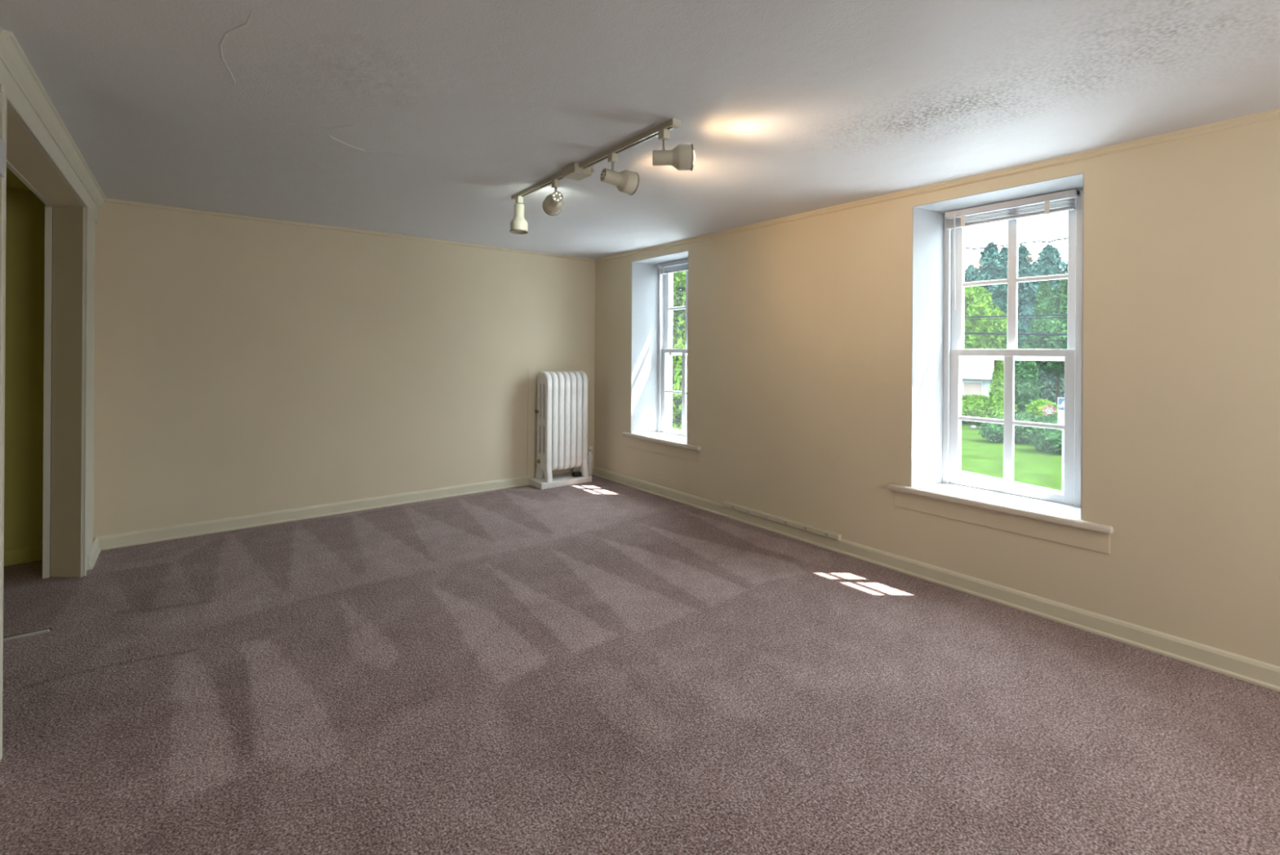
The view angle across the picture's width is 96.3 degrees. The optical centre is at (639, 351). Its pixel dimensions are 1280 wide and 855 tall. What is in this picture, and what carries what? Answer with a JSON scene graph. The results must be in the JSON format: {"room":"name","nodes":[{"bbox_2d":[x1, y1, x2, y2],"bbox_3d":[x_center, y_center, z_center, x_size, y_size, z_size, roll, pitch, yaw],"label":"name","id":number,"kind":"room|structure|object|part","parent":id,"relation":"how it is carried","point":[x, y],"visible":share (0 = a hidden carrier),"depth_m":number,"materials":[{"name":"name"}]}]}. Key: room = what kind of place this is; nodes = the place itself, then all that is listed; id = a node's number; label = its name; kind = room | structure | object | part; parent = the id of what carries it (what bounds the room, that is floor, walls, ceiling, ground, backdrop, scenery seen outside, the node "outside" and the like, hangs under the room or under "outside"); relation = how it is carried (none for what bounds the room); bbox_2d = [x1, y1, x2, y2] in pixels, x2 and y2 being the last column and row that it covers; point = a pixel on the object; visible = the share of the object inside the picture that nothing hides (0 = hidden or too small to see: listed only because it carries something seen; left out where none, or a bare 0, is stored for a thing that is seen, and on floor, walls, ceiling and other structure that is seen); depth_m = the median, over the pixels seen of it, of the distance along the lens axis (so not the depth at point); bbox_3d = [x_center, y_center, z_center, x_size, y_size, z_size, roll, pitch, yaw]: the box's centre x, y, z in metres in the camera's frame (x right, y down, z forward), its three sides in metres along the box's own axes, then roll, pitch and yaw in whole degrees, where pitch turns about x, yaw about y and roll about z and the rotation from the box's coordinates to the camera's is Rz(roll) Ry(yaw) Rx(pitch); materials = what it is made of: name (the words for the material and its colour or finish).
{"room":"empty living room","nodes":[
{"label":"empty living room","id":0,"kind":"room"},
{"bbox_2d":[6,106,95,577],"bbox_3d":[-1.436,0.134,0.937,0.135,2.412,6.845,0,0,-38],"label":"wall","id":1,"kind":"structure","parent":0,"point":[22,153],"depth_m":3.25,"materials":[{"name":"beige paint"}]},
{"bbox_2d":[0,59,97,760],"bbox_3d":[-2.768,0.175,2.631,0.187,2.212,2.535,0,0,-38],"label":"door frame","id":2,"kind":"structure","parent":1,"relation":"in","point":[11,97],"depth_m":3.23,"materials":[{"name":"beige paint"}]},
{"bbox_2d":[0,137,5,177],"bbox_3d":[-1.887,-0.573,1.676,0.031,0.114,0.100,0,0,-38],"label":"wall box","id":3,"kind":"object","parent":2,"relation":"attached to","point":[2,144],"visible":1,"depth_m":1.69,"materials":[{"name":"grey plastic"}]},
{"bbox_3d":[-1.972,0.239,1.747,0.022,2.095,0.160,0,0,-38],"label":"casing","id":4,"kind":"part","parent":2,"relation":"part of","materials":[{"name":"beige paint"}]},
{"bbox_3d":[-3.366,0.232,3.265,0.028,2.090,0.090,0,0,-38],"label":"passage casing","id":5,"kind":"part","parent":2,"relation":"part of","materials":[{"name":"beige paint"}]},
{"bbox_3d":[-2.716,-0.872,2.705,0.020,0.117,2.475,0,0,-38],"label":"header casing","id":6,"kind":"part","parent":2,"relation":"part of","materials":[{"name":"beige paint"}]},
{"bbox_3d":[-3.273,0.230,3.408,0.020,2.095,0.400,0,0,-38],"label":"casing","id":7,"kind":"part","parent":2,"relation":"part of","materials":[{"name":"beige paint"}]},
{"bbox_2d":[0,29,106,208],"bbox_3d":[-2.702,-0.947,2.712,0.050,0.074,2.480,0,0,-38],"label":"trim","id":8,"kind":"structure","parent":1,"relation":"attached to","point":[12,56],"depth_m":2.21,"materials":[{"name":"beige paint"}]},
{"bbox_2d":[86,537,101,569],"bbox_3d":[-3.350,1.236,3.521,0.026,0.084,0.425,0,0,-38],"label":"baseboard","id":9,"kind":"structure","parent":1,"relation":"attached to","point":[94,552],"depth_m":3.47,"materials":[{"name":"beige paint"}]},
{"bbox_2d":[4,187,595,550],"bbox_3d":[-2.645,0.126,4.388,5.446,2.412,0.120,0,0,-38],"label":"wall","id":10,"kind":"structure","parent":0,"point":[243,366],"depth_m":4.29,"materials":[{"name":"beige paint"}]},
{"bbox_2d":[4,544,42,565],"bbox_3d":[-4.132,1.228,3.136,1.375,0.088,0.027,0,0,-38],"label":"baseboard","id":11,"kind":"structure","parent":10,"relation":"attached to","point":[30,553],"depth_m":3.46,"materials":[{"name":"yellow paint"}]},
{"bbox_2d":[93,475,529,550],"bbox_3d":[-2.284,1.240,4.609,3.070,0.088,0.027,0,0,-38],"label":"baseboard","id":12,"kind":"structure","parent":10,"relation":"attached to","point":[193,529],"depth_m":4.33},
{"bbox_2d":[103,198,595,261],"bbox_3d":[-1.973,-0.965,4.849,3.832,0.028,0.014,0,0,-38],"label":"trim","id":13,"kind":"structure","parent":10,"relation":"attached to","point":[108,200],"depth_m":4.50,"materials":[{"name":"beige paint"}]},
{"bbox_2d":[527,368,576,478],"bbox_3d":[-0.873,0.738,5.725,0.547,1.113,0.006,0,0,-38],"label":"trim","id":14,"kind":"structure","parent":10,"relation":"attached to","point":[532,374],"depth_m":5.59,"materials":[{"name":"beige paint"}]},
{"bbox_2d":[0,474,1279,854],"bbox_3d":[-0.478,1.297,1.703,5.360,0.001,6.860,0,0,-38],"label":"floor","id":15,"kind":"structure","parent":0,"point":[599,666],"depth_m":2.12,"materials":[{"name":"carpet"}]},
{"bbox_2d":[3,626,52,640],"bbox_3d":[-3.026,1.277,2.394,0.800,0.009,0.046,0,0,-38],"label":"carpet strip","id":16,"kind":"object","parent":15,"relation":"on","point":[44,630],"visible":1,"depth_m":2.58,"materials":[{"name":"metal"}]},
{"bbox_2d":[528,472,591,489],"bbox_3d":[-0.780,1.266,5.632,0.561,0.058,0.270,0,0,-38],"label":"platform","id":17,"kind":"object","parent":15,"relation":"on","point":[562,479],"visible":0.79,"depth_m":5.53,"materials":[{"name":"white wood"}]},
{"bbox_2d":[534,370,592,482],"bbox_3d":[-0.733,0.745,5.660,0.618,1.095,0.252,0,0,-38],"label":"radiator","id":18,"kind":"object","parent":17,"relation":"on","point":[562,437],"visible":1,"depth_m":5.54,"materials":[{"name":"white metal"}]},
{"bbox_2d":[571,471,582,476],"bbox_3d":[-0.620,1.218,5.688,0.100,0.040,0.064,0,0,-38],"label":"box","id":19,"kind":"object","parent":17,"relation":"on","point":[577,473],"visible":1,"depth_m":5.66,"materials":[{"name":"plastic"}]},
{"bbox_2d":[0,0,1279,258],"bbox_3d":[-0.462,-1.019,1.707,5.366,0.132,6.865,0,0,-38],"label":"ceiling","id":20,"kind":"structure","parent":0,"point":[424,118],"depth_m":2.17,"materials":[{"name":"paint"}]},
{"bbox_2d":[511,118,680,199],"bbox_3d":[-0.304,-0.943,2.994,0.123,0.050,1.524,0,0,-38],"label":"track","id":21,"kind":"object","parent":20,"relation":"attached to","point":[575,171],"visible":0.93,"depth_m":2.88,"materials":[{"name":"beige metal"}]},
{"bbox_2d":[509,195,528,234],"bbox_3d":[-0.742,-0.840,3.521,0.110,0.222,0.110,0,0,-38],"label":"spotlight","id":22,"kind":"object","parent":21,"relation":"hanging from","point":[518,224],"visible":1,"depth_m":3.50,"materials":[{"name":"beige metal"}]},
{"bbox_2d":[542,178,563,215],"bbox_3d":[-0.478,-0.862,3.207,0.110,0.175,0.175,0,0,-18],"label":"spotlight","id":23,"kind":"object","parent":21,"relation":"attached to","point":[553,204],"visible":1,"depth_m":3.19,"materials":[{"name":"beige metal"}]},
{"bbox_3d":[-0.477,-0.832,3.206,0.108,0.111,0.173,0,0,-19],"label":"lamp shade","id":24,"kind":"part","parent":23,"relation":"part of","materials":[{"name":"beige metal"}]},
{"bbox_3d":[-0.452,-0.843,3.129,0.062,0.061,0.005,0,0,-18],"label":"plate","id":25,"kind":"part","parent":23,"relation":"part of","materials":[{"name":"beige metal"}]},
{"bbox_2d":[600,152,639,195],"bbox_3d":[-0.096,-0.856,2.761,0.184,0.182,0.114,0,0,-38],"label":"spotlight","id":26,"kind":"object","parent":21,"relation":"attached to","point":[626,181],"visible":1,"depth_m":2.74,"materials":[{"name":"beige metal"}]},
{"bbox_3d":[-0.172,-0.837,2.721,0.006,0.061,0.062,0,0,-33],"label":"plate","id":27,"kind":"part","parent":26,"relation":"part of","materials":[{"name":"beige metal"}]},
{"bbox_3d":[-0.132,-0.883,2.746,0.015,0.048,0.015,0,0,-38],"label":"stem","id":28,"kind":"part","parent":26,"relation":"part of","materials":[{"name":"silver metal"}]},
{"bbox_3d":[-0.100,-0.822,2.760,0.178,0.112,0.112,0,0,-38],"label":"lamp shade","id":29,"kind":"part","parent":26,"relation":"part of","materials":[{"name":"beige metal"}]},
{"bbox_2d":[652,128,695,170],"bbox_3d":[0.145,-0.859,2.450,0.182,0.172,0.110,0,0,0],"label":"spotlight","id":30,"kind":"object","parent":21,"relation":"attached to","point":[682,157],"visible":1,"depth_m":2.42,"materials":[{"name":"beige metal"}]},
{"bbox_3d":[0.102,-0.879,2.448,0.015,0.053,0.015,0,0,-38],"label":"stem","id":31,"kind":"part","parent":30,"relation":"part of","materials":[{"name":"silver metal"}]},
{"bbox_3d":[0.139,-0.828,2.449,0.170,0.109,0.108,0,0,-1],"label":"lamp shade","id":32,"kind":"part","parent":30,"relation":"part of","materials":[{"name":"beige metal"}]},
{"bbox_2d":[594,118,1279,666],"bbox_3d":[1.784,0.156,3.522,0.460,2.412,6.945,0,0,-38],"label":"wall","id":33,"kind":"structure","parent":0,"point":[799,337],"depth_m":2.70,"materials":[{"name":"beige paint"}]},
{"bbox_2d":[622,250,701,462],"bbox_3d":[0.369,0.031,5.329,0.540,1.787,1.070,0,0,-38],"label":"window","id":34,"kind":"structure","parent":33,"relation":"in","point":[652,351],"depth_m":5.57,"materials":[{"name":"white paint"}]},
{"bbox_2d":[657,258,688,324],"bbox_3d":[0.367,-0.549,5.324,0.046,0.589,0.644,0,0,-38],"label":"window blind","id":35,"kind":"object","parent":34,"relation":"attached to","point":[662,270],"visible":0.58,"depth_m":5.41,"materials":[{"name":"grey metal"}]},
{"bbox_3d":[0.373,-0.749,5.328,0.026,0.013,0.636,0,0,-38],"label":"rail","id":36,"kind":"part","parent":35,"relation":"part of","materials":[{"name":"grey metal"}]},
{"bbox_3d":[0.485,0.002,5.420,0.246,1.687,0.692,0,0,-38],"label":"frame","id":37,"kind":"part","parent":34,"relation":"part of","materials":[{"name":"white paint"}]},
{"bbox_3d":[0.415,0.384,5.367,0.034,0.815,0.656,0,0,-38],"label":"sash","id":38,"kind":"part","parent":34,"relation":"part of","materials":[{"name":"white paint"}]},
{"bbox_3d":[0.452,-0.400,5.391,0.034,0.834,0.656,0,0,-38],"label":"sash","id":39,"kind":"part","parent":34,"relation":"part of","materials":[{"name":"white paint"}]},
{"bbox_3d":[0.501,-0.025,5.432,0.015,1.634,0.660,0,0,-38],"label":"storm frame","id":40,"kind":"part","parent":34,"relation":"part of","materials":[{"name":"paint"}]},
{"bbox_2d":[722,501,841,540],"bbox_3d":[0.981,1.208,4.133,0.040,0.035,1.030,0,0,-38],"label":"power strip","id":41,"kind":"object","parent":33,"relation":"attached to","point":[835,535],"visible":1,"depth_m":4.06,"materials":[{"name":"grey plastic"}]},
{"bbox_2d":[591,466,1279,691],"bbox_3d":[1.615,1.267,3.332,0.027,0.088,6.845,0,0,-38],"label":"baseboard","id":42,"kind":"structure","parent":33,"relation":"attached to","point":[1246,668],"depth_m":2.93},
{"bbox_2d":[594,107,1279,262],"bbox_3d":[1.631,-0.936,3.333,0.024,0.038,6.845,0,0,-38],"label":"trim","id":43,"kind":"structure","parent":33,"relation":"attached to","point":[1271,114],"depth_m":2.99,"materials":[{"name":"beige paint"}]},
{"bbox_2d":[888,173,1113,554],"bbox_3d":[2.037,0.042,3.199,0.540,1.787,1.070,0,0,-38],"label":"window","id":44,"kind":"structure","parent":33,"relation":"in","point":[938,487],"depth_m":3.26,"materials":[{"name":"white paint"}]},
{"bbox_2d":[945,189,1076,309],"bbox_3d":[2.035,-0.538,3.194,0.046,0.589,0.644,0,0,-38],"label":"window blind","id":45,"kind":"object","parent":44,"relation":"attached to","point":[1049,207],"visible":1,"depth_m":3.17,"materials":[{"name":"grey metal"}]},
{"bbox_3d":[2.041,-0.738,3.198,0.026,0.013,0.636,0,0,-38],"label":"rail","id":46,"kind":"part","parent":45,"relation":"part of","materials":[{"name":"grey metal"}]},
{"bbox_3d":[2.169,-0.013,3.302,0.015,1.634,0.660,0,0,-38],"label":"storm frame","id":47,"kind":"part","parent":44,"relation":"part of","materials":[{"name":"paint"}]},
{"bbox_3d":[2.083,0.396,3.237,0.034,0.815,0.656,0,0,-38],"label":"sash","id":48,"kind":"part","parent":44,"relation":"part of","materials":[{"name":"white paint"}]},
{"bbox_3d":[2.153,0.013,3.290,0.246,1.687,0.692,0,0,-38],"label":"frame","id":49,"kind":"part","parent":44,"relation":"part of","materials":[{"name":"white paint"}]},
{"bbox_3d":[2.120,-0.389,3.261,0.034,0.834,0.656,0,0,-38],"label":"sash","id":50,"kind":"part","parent":44,"relation":"part of","materials":[{"name":"white paint"}]},
{"label":"outside","id":51,"kind":"structure","parent":0,"visible":0},
{"bbox_2d":[964,236,1067,249],"bbox_3d":[9.859,-2.984,15.010,0.044,0.670,23.441,0,0,-38],"label":"overhead cable","id":52,"kind":"object","parent":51,"point":[1056,239],"visible":0.13,"depth_m":14.89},
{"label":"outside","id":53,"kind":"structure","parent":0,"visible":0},
{"bbox_2d":[964,313,1067,317],"bbox_3d":[10.425,-1.119,15.892,0.048,0.463,24.819,0,0,-38],"label":"overhead cable","id":54,"kind":"object","parent":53,"point":[1064,313],"visible":0.09,"depth_m":15.75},
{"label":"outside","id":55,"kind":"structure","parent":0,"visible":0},
{"bbox_2d":[964,316,1067,319],"bbox_3d":[10.656,-1.106,16.245,0.030,0.488,25.371,0,0,-38],"label":"overhead cable","id":56,"kind":"object","parent":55,"point":[1047,317],"visible":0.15,"depth_m":16.10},
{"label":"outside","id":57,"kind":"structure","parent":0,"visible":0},
{"bbox_2d":[964,332,1067,335],"bbox_3d":[10.537,-0.587,16.069,0.068,0.878,25.096,0,0,-38],"label":"overhead cable","id":58,"kind":"object","parent":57,"point":[975,333],"visible":0.12,"depth_m":15.97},
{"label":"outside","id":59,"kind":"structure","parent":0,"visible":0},
{"bbox_2d":[964,339,1066,341],"bbox_3d":[11.000,-0.497,16.775,0.026,0.495,26.198,0,0,-38],"label":"overhead cable","id":60,"kind":"object","parent":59,"point":[964,340],"visible":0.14,"depth_m":16.69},
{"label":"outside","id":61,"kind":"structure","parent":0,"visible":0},
{"bbox_2d":[960,422,1062,490],"bbox_3d":[55.288,5.576,62.376,136.400,0.400,110.000,0,0,-38],"label":"lawn","id":62,"kind":"structure","parent":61,"point":[1032,465],"depth_m":26.71,"materials":[{"name":"green plant"}]},
{"bbox_2d":[964,263,978,282],"bbox_3d":[38.597,-2.544,67.401,7.725,15.636,7.834,0,0,-38],"label":"evergreen tree","id":63,"kind":"object","parent":62,"relation":"on","point":[967,279],"visible":0.06,"depth_m":66.93,"materials":[{"name":"green plant"}]},
{"bbox_2d":[964,285,1004,348],"bbox_3d":[21.033,0.372,37.694,4.735,9.614,4.091,0,0,15],"label":"maple tree","id":64,"kind":"object","parent":62,"relation":"on","point":[977,301],"visible":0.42,"depth_m":36.39,"materials":[{"name":"green plant"}]},
{"bbox_2d":[978,416,1004,442],"bbox_3d":[20.196,4.467,32.564,2.005,1.587,1.704,0,0,-38],"label":"shrub","id":65,"kind":"object","parent":62,"relation":"on","point":[992,432],"visible":0.6,"depth_m":32.16,"materials":[{"name":"green plant"}]},
{"bbox_2d":[961,394,1022,424],"bbox_3d":[23.885,4.189,40.804,2.991,2.333,5.825,0,0,-38],"label":"hedge","id":66,"kind":"object","parent":62,"relation":"on","point":[972,405],"visible":0.41,"depth_m":40.16,"materials":[{"name":"green plant"}]},
{"bbox_2d":[965,240,1026,317],"bbox_3d":[38.822,-3.532,64.274,11.076,17.604,10.398,0,0,-38],"label":"evergreen tree","id":67,"kind":"object","parent":62,"relation":"on","point":[988,267],"visible":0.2,"depth_m":63.09,"materials":[{"name":"green plant"}]},
{"bbox_2d":[987,309,1007,368],"bbox_3d":[26.434,1.013,42.451,2.651,8.335,2.675,0,0,-38],"label":"maple tree","id":68,"kind":"object","parent":62,"relation":"on","point":[1001,344],"visible":0.33,"depth_m":41.86,"materials":[{"name":"green plant"}]},
{"bbox_2d":[981,360,1016,422],"bbox_3d":[23.738,2.720,37.869,2.252,5.181,2.114,0,0,-38],"label":"arborvitae","id":69,"kind":"object","parent":62,"relation":"on","point":[996,402],"visible":0.57,"depth_m":37.54,"materials":[{"name":"green plant"}]},
{"bbox_2d":[997,245,1007,266],"bbox_3d":[42.200,-3.465,66.605,7.431,17.536,8.505,0,0,-38],"label":"evergreen tree","id":70,"kind":"object","parent":62,"relation":"on","point":[1003,251],"visible":0.03,"depth_m":66.05,"materials":[{"name":"green plant"}]},
{"bbox_2d":[961,359,1056,404],"bbox_3d":[27.024,2.337,54.078,10.740,5.694,20.500,0,0,-38],"label":"house","id":71,"kind":"structure","parent":62,"relation":"on","point":[976,375],"depth_m":46.61,"materials":[{"name":"white"}]},
{"bbox_3d":[26.985,3.362,46.528,0.040,1.644,1.350,0,0,-38],"label":"pane","id":72,"kind":"part","parent":71,"relation":"part of","materials":[{"name":"white glass"}]},
{"bbox_2d":[991,273,1026,346],"bbox_3d":[35.117,-1.144,55.439,5.041,12.771,4.781,0,0,21],"label":"evergreen tree","id":73,"kind":"object","parent":62,"relation":"on","point":[1000,299],"visible":0.09,"depth_m":55.15,"materials":[{"name":"green plant"}]},
{"bbox_2d":[1006,244,1035,325],"bbox_3d":[42.623,-3.245,63.322,8.410,17.093,8.654,0,0,-7],"label":"evergreen tree","id":74,"kind":"object","parent":62,"relation":"on","point":[1024,260],"visible":0.12,"depth_m":62.37,"materials":[{"name":"green plant"}]},
{"bbox_2d":[1013,412,1038,444],"bbox_3d":[21.609,4.337,32.209,2.208,1.859,2.291,0,0,14],"label":"shrub","id":75,"kind":"object","parent":62,"relation":"on","point":[1019,430],"visible":0.49,"depth_m":31.88,"materials":[{"name":"green plant"}]},
{"bbox_2d":[1013,343,1044,414],"bbox_3d":[26.314,2.383,39.462,2.730,5.844,2.873,0,0,-38],"label":"arborvitae","id":76,"kind":"object","parent":62,"relation":"on","point":[1027,380],"visible":0.39,"depth_m":38.77,"materials":[{"name":"green plant"}]},
{"bbox_2d":[1019,398,1057,416],"bbox_3d":[25.819,4.176,36.771,2.196,2.318,2.419,0,0,-38],"label":"shrub","id":77,"kind":"object","parent":62,"relation":"on","point":[1035,407],"visible":0.39,"depth_m":36.42,"materials":[{"name":"green plant"}]},
{"bbox_2d":[1017,243,1067,339],"bbox_3d":[42.735,-2.986,59.855,10.821,16.572,11.105,0,0,25],"label":"evergreen tree","id":78,"kind":"object","parent":62,"relation":"on","point":[1049,260],"visible":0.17,"depth_m":58.96,"materials":[{"name":"green plant"}]},
{"bbox_2d":[1026,280,1057,348],"bbox_3d":[33.690,-0.480,47.643,2.687,11.421,2.726,0,0,-14],"label":"evergreen tree","id":79,"kind":"object","parent":62,"relation":"on","point":[1046,303],"visible":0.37,"depth_m":47.36,"materials":[{"name":"green plant"}]},
{"bbox_2d":[1022,413,1064,453],"bbox_3d":[21.070,4.210,29.083,2.681,2.106,2.272,0,0,27],"label":"shrub","id":80,"kind":"object","parent":62,"relation":"on","point":[1048,440],"visible":0.61,"depth_m":28.85,"materials":[{"name":"green plant"}]},
{"bbox_2d":[1019,312,1067,404],"bbox_3d":[30.596,1.196,42.023,4.928,8.028,4.915,0,0,-38],"label":"leafy tree","id":81,"kind":"object","parent":62,"relation":"on","point":[1056,325],"visible":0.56,"depth_m":41.31,"materials":[{"name":"green plant"}]},
{"bbox_2d":[1034,365,1064,403],"bbox_3d":[31.544,2.902,44.005,4.209,4.633,4.229,0,0,-9],"label":"flowering tree","id":82,"kind":"object","parent":62,"relation":"on","point":[1048,380],"visible":0.27,"depth_m":42.95,"materials":[{"name":"green plant"}]},
{"bbox_2d":[1042,404,1057,415],"bbox_3d":[24.239,4.160,33.932,0.088,2.010,0.721,0,0,-38],"label":"pinwheel","id":83,"kind":"object","parent":62,"relation":"on","point":[1051,406],"visible":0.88,"depth_m":33.92},
{"bbox_2d":[1054,271,1067,314],"bbox_3d":[35.283,-0.735,47.313,3.140,11.954,3.258,0,0,-9],"label":"evergreen tree","id":84,"kind":"object","parent":62,"relation":"on","point":[1061,298],"visible":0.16,"depth_m":47.02,"materials":[{"name":"green plant"}]},
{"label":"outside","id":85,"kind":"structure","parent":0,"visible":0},
{"bbox_2d":[960,470,1061,493],"bbox_3d":[11.239,5.227,27.881,1.848,0.299,113.567,0,0,-25],"label":"sidewalk","id":86,"kind":"structure","parent":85,"point":[963,473],"depth_m":22.73,"materials":[{"name":"concrete"}]},
{"bbox_2d":[1057,397,1064,424],"bbox_3d":[14.843,2.109,20.188,0.075,0.933,0.173,0,0,-38],"label":"road sign","id":87,"kind":"object","parent":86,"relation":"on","point":[1060,408],"depth_m":20.17,"materials":[{"name":"white metal"}]},
{"bbox_3d":[14.856,2.463,20.144,0.010,0.235,0.310,0,0,-38],"label":"sign plate","id":88,"kind":"part","parent":87,"relation":"part of","materials":[{"name":"white metal"}]},
{"bbox_3d":[14.858,2.233,20.144,0.010,0.195,0.310,0,0,-38],"label":"sign plate","id":89,"kind":"part","parent":87,"relation":"part of","materials":[{"name":"white metal"}]},
{"bbox_2d":[1061,429,1064,493],"bbox_3d":[14.864,3.875,20.146,0.075,2.234,0.075,0,0,-38],"label":"pole","id":90,"kind":"object","parent":86,"relation":"on","point":[1063,430],"depth_m":20.15,"materials":[{"name":"white metal"}]},
{"bbox_3d":[14.874,3.381,20.163,0.044,3.440,0.054,0,0,-38],"label":"post","id":91,"kind":"part","parent":90,"relation":"part of","materials":[{"name":"white metal"}]},
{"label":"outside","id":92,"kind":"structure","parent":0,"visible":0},
{"bbox_3d":[7.020,5.298,24.577,33.616,0.300,110.000,0,0,-38],"label":"street","id":93,"kind":"object","parent":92,"visible":0},
{"bbox_2d":[671,271,687,430],"bbox_3d":[1.292,0.478,15.002,4.172,10.256,3.864,0,0,-22],"label":"evergreen","id":94,"kind":"object","parent":93,"relation":"on","point":[678,277],"visible":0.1,"depth_m":14.41,"materials":[{"name":"green plant"}]}
]}

